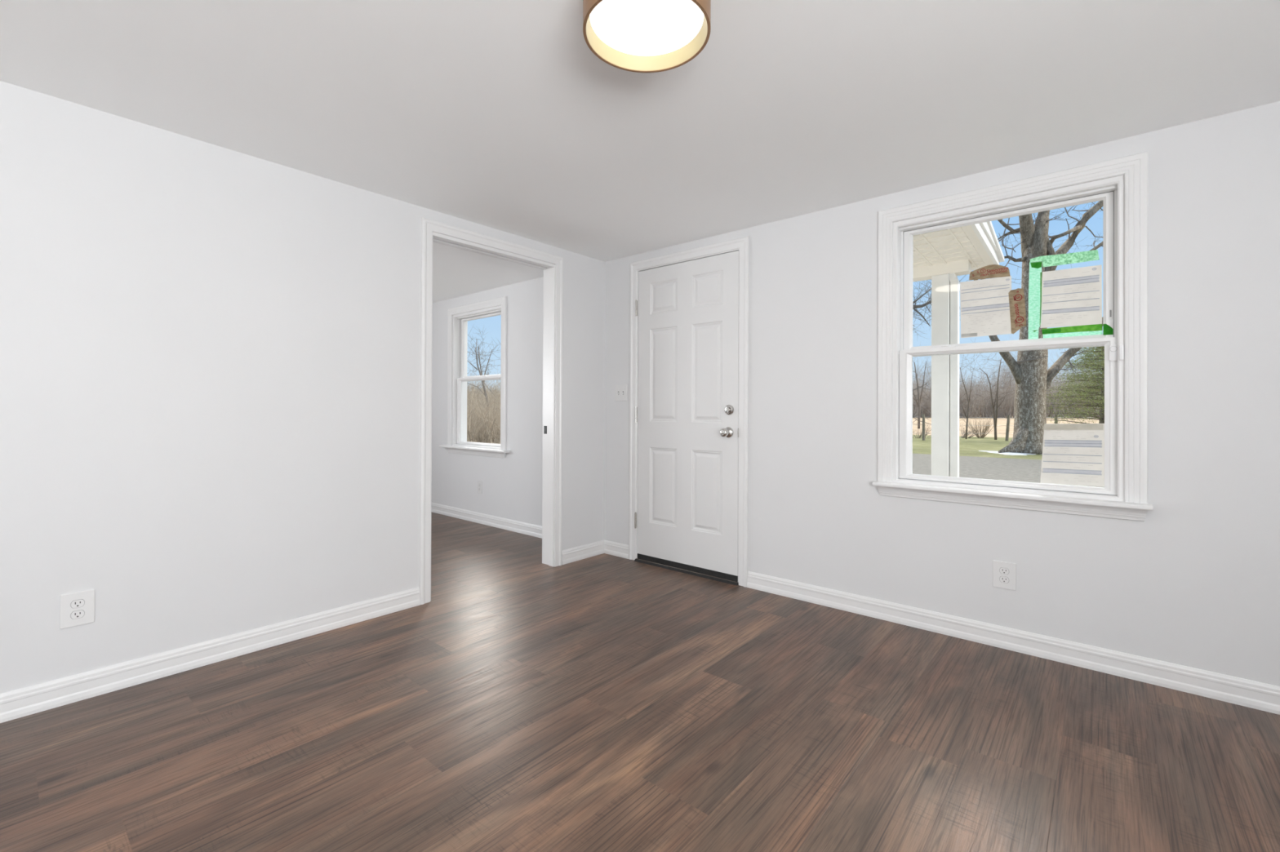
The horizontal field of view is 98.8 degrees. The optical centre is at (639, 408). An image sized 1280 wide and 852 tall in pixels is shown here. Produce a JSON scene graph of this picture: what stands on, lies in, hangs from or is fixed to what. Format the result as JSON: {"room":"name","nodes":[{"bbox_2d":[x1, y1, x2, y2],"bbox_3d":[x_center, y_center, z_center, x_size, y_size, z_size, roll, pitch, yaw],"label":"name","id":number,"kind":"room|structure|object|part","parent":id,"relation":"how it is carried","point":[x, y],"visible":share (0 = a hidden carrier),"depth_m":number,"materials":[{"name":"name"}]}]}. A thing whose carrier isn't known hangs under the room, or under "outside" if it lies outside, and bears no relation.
{"room":"empty living room","nodes":[
{"label":"empty living room","id":0,"kind":"room"},
{"bbox_2d":[0,80,605,693],"bbox_3d":[-1.910,-0.021,2.245,0.115,2.170,4.950,0,0,40],"label":"wall","id":1,"kind":"structure","parent":0,"point":[210,353],"depth_m":2.26,"materials":[{"name":"paint"}]},
{"bbox_2d":[59,589,94,629],"bbox_3d":[-2.044,0.731,1.994,0.008,0.122,0.089,0,0,40],"label":"wall outlet","id":2,"kind":"object","parent":1,"relation":"attached to","point":[76,609],"visible":1,"depth_m":1.99,"materials":[{"name":"white plastic"}]},
{"bbox_2d":[71,610,84,619],"bbox_3d":[-2.042,0.750,1.992,0.002,0.027,0.034,0,0,40],"label":"receptacle","id":3,"kind":"object","parent":2,"relation":"attached to","point":[75,615],"depth_m":1.99,"materials":[{"name":"white plastic"}]},
{"bbox_2d":[71,599,84,608],"bbox_3d":[-2.042,0.711,1.992,0.002,0.027,0.034,0,0,40],"label":"receptacle","id":4,"kind":"object","parent":2,"relation":"attached to","point":[75,603],"depth_m":1.99,"materials":[{"name":"white plastic"}]},
{"bbox_2d":[0,587,420,723],"bbox_3d":[-2.333,1.013,1.647,0.016,0.094,3.503,0,0,40],"label":"baseboard","id":5,"kind":"structure","parent":1,"relation":"attached to","point":[29,700],"depth_m":2.22,"materials":[{"name":"paint"}]},
{"bbox_2d":[419,217,563,604],"bbox_3d":[-0.914,0.018,3.417,0.152,2.110,1.017,0,0,40],"label":"doorway","id":6,"kind":"structure","parent":1,"relation":"in","point":[432,231],"depth_m":3.58,"materials":[{"name":"paint"}]},
{"bbox_3d":[-0.965,0.017,3.461,0.018,2.110,1.017,0,0,40],"label":"casing","id":7,"kind":"part","parent":6,"relation":"part of","materials":[{"name":"paint"}]},
{"bbox_3d":[-0.652,0.151,3.781,0.030,0.055,0.002,0,0,40],"label":"strike plate","id":8,"kind":"part","parent":6,"relation":"part of","materials":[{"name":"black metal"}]},
{"bbox_2d":[561,540,604,564],"bbox_3d":[-0.399,1.030,3.923,0.016,0.094,0.424,0,0,40],"label":"baseboard","id":9,"kind":"structure","parent":1,"relation":"attached to","point":[577,553],"depth_m":3.90,"materials":[{"name":"paint"}]},
{"bbox_2d":[0,511,1279,851],"bbox_3d":[-1.500,1.124,1.868,8.000,0.120,5.020,0,0,40],"label":"floor","id":10,"kind":"structure","parent":0,"point":[602,703],"depth_m":1.78,"materials":[{"name":"brown wood"}]},
{"bbox_2d":[0,0,1279,302],"bbox_3d":[-1.481,-1.155,1.889,8.000,0.100,5.250,0,0,40],"label":"ceiling","id":11,"kind":"structure","parent":0,"point":[501,115],"depth_m":1.91,"materials":[{"name":"paint"}]},
{"bbox_2d":[582,0,711,72],"bbox_3d":[0.018,-1.041,1.438,0.332,0.120,0.332,0,0,40],"label":"ceiling light","id":12,"kind":"object","parent":11,"relation":"attached to","point":[637,36],"visible":1,"depth_m":1.48,"materials":[{"name":"white glass"}]},
{"bbox_2d":[589,0,703,56],"bbox_3d":[0.018,-1.023,1.438,0.298,0.009,0.298,0,0,40],"label":"diffuser","id":13,"kind":"object","parent":12,"relation":"attached to","point":[621,28],"depth_m":1.46,"materials":[{"name":"white glass"}]},
{"bbox_2d":[431,101,1279,686],"bbox_3d":[0.166,-0.007,3.827,7.700,2.170,0.150,0,0,40],"label":"wall","id":14,"kind":"structure","parent":0,"point":[1195,584],"depth_m":2.40,"materials":[{"name":"paint"}]},
{"bbox_2d":[439,296,510,457],"bbox_3d":[-1.530,-0.274,5.230,1.087,1.439,0.212,0,0,40],"label":"window","id":15,"kind":"structure","parent":14,"relation":"in","point":[459,317],"depth_m":5.43,"materials":[{"name":"paint"}]},
{"bbox_3d":[-1.533,0.384,5.228,1.087,0.019,0.212,0,0,40],"label":"sill","id":16,"kind":"part","parent":15,"relation":"part of","materials":[{"name":"paint"}]},
{"bbox_3d":[-1.502,-0.274,5.246,0.820,1.298,0.152,0,0,40],"label":"frame","id":17,"kind":"part","parent":15,"relation":"part of","materials":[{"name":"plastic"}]},
{"bbox_3d":[-1.522,0.030,5.221,0.778,0.649,0.028,0,0,40],"label":"sash","id":18,"kind":"part","parent":15,"relation":"part of","materials":[{"name":"plastic"}]},
{"bbox_3d":[-1.497,-0.575,5.251,0.754,0.621,0.028,0,0,40],"label":"sash","id":19,"kind":"part","parent":15,"relation":"part of","materials":[{"name":"plastic"}]},
{"bbox_2d":[477,480,482,493],"bbox_3d":[-1.502,0.743,5.136,0.075,0.115,0.008,0,0,40],"label":"wall outlet","id":20,"kind":"object","parent":14,"relation":"attached to","point":[479,483],"visible":1,"depth_m":5.13,"materials":[{"name":"white plastic"}]},
{"bbox_2d":[431,502,542,538],"bbox_3d":[-1.593,1.030,5.206,3.235,0.094,0.016,0,0,40],"label":"baseboard","id":21,"kind":"structure","parent":14,"relation":"attached to","point":[535,531],"depth_m":5.01,"materials":[{"name":"paint"}]},
{"bbox_2d":[604,540,628,559],"bbox_3d":[-0.175,1.031,4.001,0.256,0.094,0.016,0,0,40],"label":"baseboard","id":22,"kind":"structure","parent":14,"relation":"attached to","point":[614,548],"depth_m":3.99,"materials":[{"name":"paint"}]},
{"bbox_2d":[614,385,626,400],"bbox_3d":[-0.141,-0.109,3.979,0.116,0.116,0.018,0,0,40],"label":"light switch","id":23,"kind":"object","parent":14,"relation":"attached to","point":[620,390],"visible":1,"depth_m":3.98,"materials":[{"name":"white plastic"}]},
{"bbox_2d":[628,235,749,587],"bbox_3d":[0.315,0.021,3.644,0.948,2.115,0.216,0,0,40],"label":"door","id":24,"kind":"structure","parent":14,"relation":"in","point":[689,340],"depth_m":3.58,"materials":[{"name":"paint"}]},
{"bbox_3d":[0.527,0.151,3.374,0.068,0.068,0.072,0,0,40],"label":"knob","id":25,"kind":"part","parent":24,"relation":"part of","materials":[{"name":"silver metal"}]},
{"bbox_2d":[992,560,1016,591],"bbox_3d":[1.639,0.753,2.467,0.089,0.121,0.008,0,0,40],"label":"wall outlet","id":26,"kind":"object","parent":14,"relation":"attached to","point":[1004,574],"visible":1,"depth_m":2.46,"materials":[{"name":"white plastic"}]},
{"bbox_2d":[1000,576,1008,583],"bbox_3d":[1.637,0.772,2.465,0.034,0.027,0.002,0,0,40],"label":"receptacle","id":27,"kind":"object","parent":26,"relation":"attached to","point":[1003,580],"depth_m":2.46,"materials":[{"name":"white plastic"}]},
{"bbox_2d":[1000,568,1008,574],"bbox_3d":[1.637,0.733,2.465,0.034,0.027,0.002,0,0,40],"label":"receptacle","id":28,"kind":"object","parent":26,"relation":"attached to","point":[1002,571],"depth_m":2.46,"materials":[{"name":"white plastic"}]},
{"bbox_2d":[872,151,1153,521],"bbox_3d":[1.647,-0.281,2.530,1.042,1.459,0.212,0,0,40],"label":"window","id":29,"kind":"structure","parent":14,"relation":"in","point":[1122,184],"depth_m":2.37,"materials":[{"name":"paint"}]},
{"bbox_2d":[960,275,1011,337],"bbox_3d":[1.632,-0.475,2.592,0.211,0.272,0.001,0,0,40],"label":"paper notice","id":30,"kind":"object","parent":29,"relation":"attached to","point":[984,307],"visible":1,"depth_m":2.59,"materials":[{"name":"paper"}]},
{"bbox_2d":[964,283,1007,333],"bbox_3d":[1.631,-0.472,2.593,0.174,0.233,0.001,0,0,40],"label":"print","id":31,"kind":"object","parent":30,"relation":"attached to","point":[985,304],"depth_m":2.59},
{"bbox_2d":[968,264,1009,279],"bbox_3d":[1.644,-0.641,2.582,0.166,0.065,0.001,0,0,40],"label":"tape","id":32,"kind":"object","parent":29,"relation":"attached to","point":[992,271],"visible":1,"depth_m":2.58,"materials":[{"name":"beige paper"}]},
{"bbox_2d":[972,266,1008,276],"bbox_3d":[1.646,-0.642,2.580,0.142,0.036,0.001,0,0,40],"label":"print","id":33,"kind":"object","parent":32,"relation":"attached to","point":[993,273],"depth_m":2.57},
{"bbox_3d":[1.646,0.032,2.528,0.838,0.649,0.028,0,0,40],"label":"sash","id":34,"kind":"part","parent":29,"relation":"part of","materials":[{"name":"plastic"}]},
{"bbox_3d":[1.671,-0.582,2.559,0.814,0.641,0.028,0,0,40],"label":"sash","id":35,"kind":"part","parent":29,"relation":"part of","materials":[{"name":"plastic"}]},
{"bbox_3d":[1.645,0.386,2.527,1.042,0.019,0.212,0,0,40],"label":"sill","id":36,"kind":"part","parent":29,"relation":"part of","materials":[{"name":"paint"}]},
{"bbox_2d":[1008,288,1026,333],"bbox_3d":[1.727,-0.444,2.510,0.068,0.208,0.001,0,0,40],"label":"tape","id":37,"kind":"object","parent":29,"relation":"attached to","point":[1016,297],"visible":1,"depth_m":2.51,"materials":[{"name":"beige paper"}]},
{"bbox_2d":[1013,290,1023,326],"bbox_3d":[1.730,-0.452,2.507,0.040,0.168,0.001,0,0,40],"label":"print","id":38,"kind":"object","parent":37,"relation":"attached to","point":[1015,297],"depth_m":2.51},
{"bbox_2d":[1028,262,1041,339],"bbox_3d":[1.777,-0.483,2.467,0.050,0.354,0.001,0,0,40],"label":"tape","id":39,"kind":"object","parent":29,"relation":"attached to","point":[1035,268],"visible":1,"depth_m":2.47,"materials":[{"name":"green plastic"}]},
{"bbox_2d":[1030,249,1099,266],"bbox_3d":[1.855,-0.654,2.403,0.241,0.052,0.001,0,0,40],"label":"tape","id":40,"kind":"object","parent":29,"relation":"attached to","point":[1089,255],"visible":1,"depth_m":2.39,"materials":[{"name":"green plastic"}]},
{"bbox_2d":[1040,264,1102,328],"bbox_3d":[1.873,-0.481,2.387,0.212,0.254,0.001,0,0,40],"label":"paper notice","id":41,"kind":"object","parent":29,"relation":"attached to","point":[1071,297],"visible":1,"depth_m":2.38,"materials":[{"name":"paper"}]},
{"bbox_2d":[1046,271,1095,324],"bbox_3d":[1.871,-0.479,2.388,0.175,0.213,0.001,0,0,40],"label":"print","id":42,"kind":"object","parent":41,"relation":"attached to","point":[1070,295],"depth_m":2.39},
{"bbox_2d":[1040,423,1104,487],"bbox_3d":[1.851,0.198,2.353,0.216,0.268,0.001,0,0,40],"label":"paper notice","id":43,"kind":"object","parent":29,"relation":"attached to","point":[1073,454],"visible":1,"depth_m":2.35,"materials":[{"name":"paper"}]},
{"bbox_2d":[1046,430,1097,482],"bbox_3d":[1.851,0.200,2.353,0.177,0.227,0.001,0,0,40],"label":"print","id":44,"kind":"object","parent":43,"relation":"attached to","point":[1072,455],"depth_m":2.35},
{"bbox_2d":[1041,324,1102,337],"bbox_3d":[1.875,-0.330,2.384,0.207,0.052,0.001,0,0,40],"label":"tape","id":45,"kind":"object","parent":29,"relation":"attached to","point":[1088,330],"visible":1,"depth_m":2.38,"materials":[{"name":"green plastic"}]},
{"bbox_2d":[1102,324,1113,334],"bbox_3d":[1.958,-0.329,2.294,0.032,0.047,0.001,0,0,40],"label":"tape","id":46,"kind":"object","parent":29,"relation":"attached to","point":[1107,330],"visible":1,"depth_m":2.30,"materials":[{"name":"green plastic"}]},
{"bbox_2d":[1109,344,1117,360],"bbox_3d":[1.943,-0.226,2.251,0.027,0.066,0.013,0,0,40],"label":"sensor","id":47,"kind":"object","parent":29,"relation":"attached to","point":[1113,348],"visible":1,"depth_m":2.25,"materials":[{"name":"plastic"}]},
{"bbox_2d":[1119,345,1124,359],"bbox_3d":[1.941,-0.224,2.211,0.015,0.060,0.014,0,0,40],"label":"magnet","id":48,"kind":"object","parent":29,"relation":"attached to","point":[1121,347],"visible":1,"depth_m":2.21,"materials":[{"name":"plastic"}]},
{"bbox_2d":[912,221,1004,477],"bbox_3d":[1.023,-0.137,4.486,3.052,2.743,1.962,0,0,40],"label":"porch","id":49,"kind":"object","parent":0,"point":[940,256],"visible":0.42,"depth_m":4.22,"materials":[{"name":"wood"}]},
{"bbox_3d":[2.365,0.102,4.301,0.122,2.275,0.122,0,0,40],"label":"post","id":50,"kind":"part","parent":49,"relation":"part of","materials":[{"name":"white wood"}]},
{"bbox_3d":[2.160,-1.310,3.501,0.016,0.334,1.920,0,0,40],"label":"fascia trim","id":51,"kind":"part","parent":49,"relation":"part of","materials":[{"name":"white wood"}]},
{"bbox_2d":[746,571,1279,715],"bbox_3d":[1.845,1.032,2.284,3.142,0.094,0.016,0,0,40],"label":"baseboard","id":52,"kind":"structure","parent":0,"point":[1261,696],"depth_m":2.36,"materials":[{"name":"paint"}]},
{"label":"outside","id":53,"kind":"structure","parent":0,"visible":0},
{"bbox_2d":[912,415,1098,437],"bbox_3d":[59.688,1.516,74.642,320.000,1.038,114.824,0,0,40],"label":"field","id":54,"kind":"structure","parent":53,"point":[1002,423],"depth_m":56.03,"materials":[{"name":"beige plant"}]},
{"bbox_2d":[912,355,976,428],"bbox_3d":[22.694,-1.606,44.360,6.983,8.967,7.017,0,0,-4],"label":"bare tree","id":55,"kind":"object","parent":54,"relation":"on","point":[916,374],"visible":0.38,"depth_m":44.93,"materials":[{"name":"brown plant"}]},
{"bbox_3d":[22.838,-0.991,45.002,1.409,5.761,0.241,0,0,1],"label":"stem","id":56,"kind":"part","parent":55,"relation":"part of","materials":[{"name":"plant"}]},
{"bbox_2d":[912,334,1102,417],"bbox_3d":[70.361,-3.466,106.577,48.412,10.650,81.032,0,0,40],"label":"trees","id":57,"kind":"object","parent":54,"relation":"on","point":[1005,411],"visible":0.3,"depth_m":84.99,"materials":[{"name":"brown plant"}]},
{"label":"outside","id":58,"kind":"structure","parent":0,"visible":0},
{"bbox_2d":[912,453,1104,488],"bbox_3d":[5.708,1.578,11.122,140.000,0.001,18.162,0,0,40],"label":"gravel drive","id":59,"kind":"structure","parent":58,"point":[970,467],"depth_m":14.65,"materials":[{"name":"grey gravel"}]},
{"bbox_2d":[466,353,500,444],"bbox_3d":[-12.527,-1.250,43.428,56.519,5.885,40.053,0,0,40],"label":"dry brush","id":60,"kind":"object","parent":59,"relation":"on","point":[480,428],"visible":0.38,"depth_m":13.85,"materials":[{"name":"beige plant"}]},
{"bbox_2d":[466,325,501,418],"bbox_3d":[-5.404,-0.911,18.018,2.221,3.741,2.506,0,0,40],"label":"bare tree","id":61,"kind":"object","parent":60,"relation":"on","point":[476,351],"visible":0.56,"depth_m":18.01,"materials":[{"name":"brown plant"}]},
{"bbox_3d":[-5.389,-0.661,17.970,1.082,3.240,0.213,0,0,1],"label":"stem","id":62,"kind":"part","parent":61,"relation":"part of","materials":[{"name":"plant"}]},
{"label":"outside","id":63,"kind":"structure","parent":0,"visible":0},
{"bbox_2d":[912,435,1042,460],"bbox_3d":[17.049,1.674,24.467,140.000,0.001,16.864,0,0,40],"label":"lawn","id":64,"kind":"structure","parent":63,"point":[971,446],"depth_m":23.30,"materials":[{"name":"green plant"}]},
{"bbox_2d":[912,415,930,438],"bbox_3d":[15.975,1.037,30.911,2.358,1.335,2.183,0,0,6],"label":"clump","id":65,"kind":"object","parent":64,"relation":"on","point":[926,433],"visible":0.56,"depth_m":30.80,"materials":[{"name":"brown plant"}]},
{"bbox_2d":[912,275,968,425],"bbox_3d":[11.349,-2.313,22.158,4.582,7.499,3.384,0,0,8],"label":"bare tree","id":66,"kind":"object","parent":64,"relation":"on","point":[914,306],"visible":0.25,"depth_m":21.97,"materials":[{"name":"brown plant"}]},
{"bbox_3d":[11.271,-2.045,21.948,2.312,6.703,0.466,0,0,7],"label":"stem","id":67,"kind":"part","parent":66,"relation":"part of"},
{"bbox_2d":[928,339,1006,439],"bbox_3d":[16.411,-0.977,27.983,2.703,5.250,3.773,0,0,-32],"label":"sapling","id":68,"kind":"object","parent":64,"relation":"on","point":[966,397],"visible":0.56,"depth_m":27.96,"materials":[{"name":"brown plant"}]},
{"bbox_3d":[16.641,-0.244,27.993,0.647,3.674,0.162,0,0,2],"label":"stem","id":69,"kind":"part","parent":68,"relation":"part of","materials":[{"name":"plant"}]},
{"bbox_2d":[959,421,986,438],"bbox_3d":[18.514,1.254,31.313,2.329,1.160,2.140,0,0,40],"label":"clump","id":70,"kind":"object","parent":64,"relation":"on","point":[963,437],"visible":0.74,"depth_m":31.21,"materials":[{"name":"beige plant"}]},
{"bbox_2d":[962,410,998,438],"bbox_3d":[19.353,0.734,31.433,2.080,1.969,2.187,0,0,14],"label":"bare shrub","id":71,"kind":"object","parent":64,"relation":"on","point":[986,428],"visible":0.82,"depth_m":31.27,"materials":[{"name":"brown plant"}]},
{"bbox_2d":[964,352,1017,439],"bbox_3d":[18.171,-0.779,27.614,3.319,4.814,3.077,0,0,-12],"label":"sapling","id":72,"kind":"object","parent":64,"relation":"on","point":[995,417],"visible":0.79,"depth_m":27.95,"materials":[{"name":"plant"}]},
{"bbox_3d":[18.153,-0.446,28.032,1.537,4.149,0.307,0,0,15],"label":"stem","id":73,"kind":"part","parent":72,"relation":"part of","materials":[{"name":"plant"}]},
{"bbox_2d":[978,450,1035,455],"bbox_3d":[13.495,1.621,20.007,1.344,0.036,2.190,0,0,5],"label":"snow patch","id":74,"kind":"object","parent":64,"relation":"on","point":[989,451],"visible":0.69,"depth_m":19.47,"materials":[{"name":"white snow"}]},
{"bbox_2d":[922,413,1093,440],"bbox_3d":[19.001,1.040,28.503,11.904,1.426,0.147,0,0,0],"label":"wire fence","id":75,"kind":"object","parent":64,"relation":"on","point":[1006,433],"visible":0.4,"depth_m":28.46,"materials":[{"name":"brown metal"}]},
{"bbox_3d":[14.741,1.024,28.503,0.148,1.413,0.147,0,0,40],"label":"post","id":76,"kind":"part","parent":75,"relation":"part of","materials":[{"name":"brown wood"}]},
{"bbox_3d":[19.100,1.066,28.501,0.243,1.375,0.145,0,0,4],"label":"post","id":77,"kind":"part","parent":75,"relation":"part of","materials":[{"name":"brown wood"}]},
{"bbox_3d":[21.632,1.054,28.503,0.148,1.408,0.147,0,0,40],"label":"post","id":78,"kind":"part","parent":75,"relation":"part of","materials":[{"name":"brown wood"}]},
{"bbox_2d":[959,200,1102,454],"bbox_3d":[15.425,-4.242,19.749,7.131,11.939,3.508,0,0,0],"label":"tree","id":79,"kind":"object","parent":64,"relation":"on","point":[1033,379],"visible":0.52,"depth_m":19.73,"materials":[{"name":"brown plant"}]},
{"bbox_2d":[1045,346,1104,423],"bbox_3d":[20.903,-0.891,24.827,6.294,5.164,5.472,0,0,-24],"label":"evergreen tree","id":80,"kind":"object","parent":64,"relation":"on","point":[1099,366],"visible":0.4,"depth_m":25.06,"materials":[{"name":"green plant"}]}
]}

